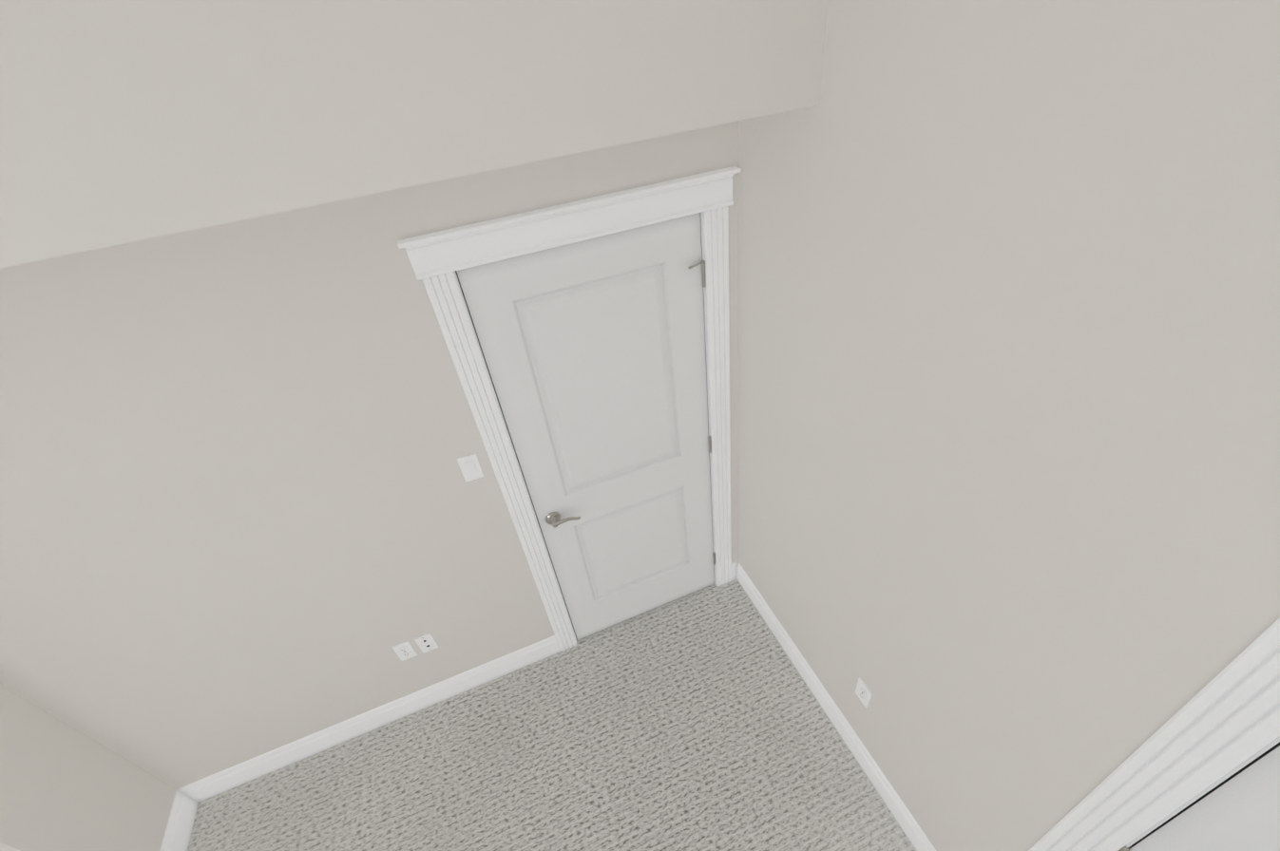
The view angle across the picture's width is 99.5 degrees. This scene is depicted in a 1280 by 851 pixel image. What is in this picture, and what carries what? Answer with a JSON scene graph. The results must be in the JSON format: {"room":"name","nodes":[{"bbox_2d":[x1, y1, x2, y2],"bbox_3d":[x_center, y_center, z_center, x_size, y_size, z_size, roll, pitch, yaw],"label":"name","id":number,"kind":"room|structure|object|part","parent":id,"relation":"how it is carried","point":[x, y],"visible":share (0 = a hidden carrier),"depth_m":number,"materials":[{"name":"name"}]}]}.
{"room":"empty bedroom","nodes":[
{"label":"empty bedroom","id":0,"kind":"room"},
{"bbox_2d":[0,120,738,789],"bbox_3d":[-1.609,0.386,1.784,4.540,2.778,0.120,-18,39,-13],"label":"wall","id":1,"kind":"structure","parent":0,"point":[247,512],"depth_m":1.72,"materials":[{"name":"paint"}]},
{"bbox_2d":[177,635,560,802],"bbox_3d":[-1.216,1.383,2.594,1.718,0.138,0.014,-18,39,-13],"label":"baseboard","id":2,"kind":"structure","parent":1,"relation":"attached to","point":[252,769],"depth_m":2.57,"materials":[{"name":"paint"}]},
{"bbox_2d":[392,641,417,661],"bbox_3d":[-1.045,1.005,2.410,0.070,0.115,0.008,-18,39,-13],"label":"duplex electrical outlet","id":3,"kind":"object","parent":1,"relation":"attached to","point":[405,651],"visible":1,"depth_m":2.40,"materials":[{"name":"white plastic"}]},
{"bbox_2d":[414,632,439,652],"bbox_3d":[-0.958,0.980,2.433,0.070,0.115,0.008,-18,39,-13],"label":"outlet","id":4,"kind":"object","parent":1,"relation":"attached to","point":[427,642],"visible":1,"depth_m":2.43,"materials":[{"name":"white plastic"}]},
{"bbox_2d":[457,453,484,481],"bbox_3d":[-0.626,0.158,2.007,0.070,0.115,0.010,-18,39,-13],"label":"light switch","id":5,"kind":"object","parent":1,"relation":"attached to","point":[469,466],"visible":1,"depth_m":2.00,"materials":[{"name":"white plastic"}]},
{"bbox_2d":[397,166,741,651],"bbox_3d":[-0.083,0.151,2.317,1.058,2.164,0.166,-18,39,-13],"label":"door frame","id":6,"kind":"structure","parent":1,"relation":"attached to","point":[437,258],"depth_m":1.77,"materials":[{"name":"paint"}]},
{"bbox_2d":[456,212,714,640],"bbox_3d":[-0.054,0.214,2.321,0.824,2.030,0.086,-18,39,-13],"label":"bedroom door","id":7,"kind":"structure","parent":1,"relation":"in","point":[593,350],"depth_m":2.09,"materials":[{"name":"paint"}]},
{"bbox_3d":[-0.326,0.397,2.298,0.142,0.066,0.051,-18,39,-13],"label":"handle","id":8,"kind":"part","parent":7,"relation":"part of","materials":[{"name":"silver metal"}]},
{"bbox_3d":[0.205,-0.525,1.909,0.082,0.100,0.040,-18,39,-13],"label":"bedroom door hinge","id":9,"kind":"part","parent":7,"relation":"part of","materials":[{"name":"silver metal"}]},
{"bbox_3d":[0.311,0.081,2.409,0.011,0.094,0.014,-18,39,-13],"label":"bedroom door hinge","id":10,"kind":"part","parent":7,"relation":"part of","materials":[{"name":"silver metal"}]},
{"bbox_2d":[731,561,738,580],"bbox_3d":[0.527,0.811,3.021,0.045,0.138,0.014,-18,39,-13],"label":"baseboard","id":11,"kind":"structure","parent":1,"relation":"attached to","point":[734,569],"depth_m":3.00,"materials":[{"name":"paint"}]},
{"bbox_2d":[0,0,827,850],"bbox_3d":[-1.571,0.543,1.575,4.420,2.778,0.395,-18,39,-13],"label":"wall","id":12,"kind":"structure","parent":0,"point":[122,122],"depth_m":1.01,"materials":[{"name":"paint"}]},
{"bbox_2d":[159,789,198,850],"bbox_3d":[-1.932,1.749,2.251,0.014,0.138,0.409,-18,39,-13],"label":"baseboard","id":13,"kind":"structure","parent":12,"relation":"attached to","point":[180,824],"depth_m":2.31,"materials":[{"name":"paint"}]},
{"bbox_2d":[187,579,916,850],"bbox_3d":[-0.307,2.457,1.233,5.440,0.080,4.140,-18,39,-13],"label":"floor","id":14,"kind":"structure","parent":0,"point":[698,720],"depth_m":2.40,"materials":[{"name":"carpet"}]},
{"bbox_2d":[737,0,1279,850],"bbox_3d":[1.166,0.800,0.759,0.120,2.778,4.140,-18,39,-13],"label":"wall","id":15,"kind":"structure","parent":0,"point":[1009,435],"depth_m":1.08,"materials":[{"name":"paint"}]},
{"bbox_2d":[736,562,936,850],"bbox_3d":[0.826,1.228,2.431,0.014,0.138,1.549,-18,39,-13],"label":"baseboard","id":16,"kind":"structure","parent":15,"relation":"attached to","point":[912,831],"depth_m":2.33,"materials":[{"name":"paint"}]},
{"bbox_2d":[855,677,872,708],"bbox_3d":[0.850,1.020,2.065,0.008,0.115,0.070,-18,39,-13],"label":"duplex electrical outlet","id":17,"kind":"object","parent":15,"relation":"attached to","point":[863,693],"visible":1,"depth_m":2.06,"materials":[{"name":"white plastic"}]},
{"bbox_2d":[1117,845,1130,850],"bbox_3d":[1.044,0.935,1.182,0.014,0.094,0.011,-18,39,-13],"label":"left closet door hinge","id":18,"kind":"object","parent":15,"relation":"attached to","point":[1124,849],"visible":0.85,"depth_m":1.16,"materials":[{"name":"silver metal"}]},
{"bbox_2d":[1028,617,1279,850],"bbox_3d":[1.242,1.243,0.679,0.046,2.164,1.485,-18,39,-13],"label":"trim","id":19,"kind":"structure","parent":15,"relation":"attached to","point":[1226,720],"depth_m":0.95,"materials":[{"name":"paint"}]},
{"bbox_2d":[1125,736,1279,848],"bbox_3d":[1.324,1.258,0.729,0.120,2.063,1.275,-18,39,-13],"label":"door frame","id":20,"kind":"structure","parent":15,"relation":"attached to","point":[1261,752],"depth_m":0.96,"materials":[{"name":"paint"}]},
{"bbox_2d":[1129,745,1279,850],"bbox_3d":[1.153,1.113,0.951,0.086,2.032,0.616,-18,39,-13],"label":"closet door","id":21,"kind":"structure","parent":15,"relation":"in","point":[1240,811],"depth_m":0.93,"materials":[{"name":"paint"}]}
]}

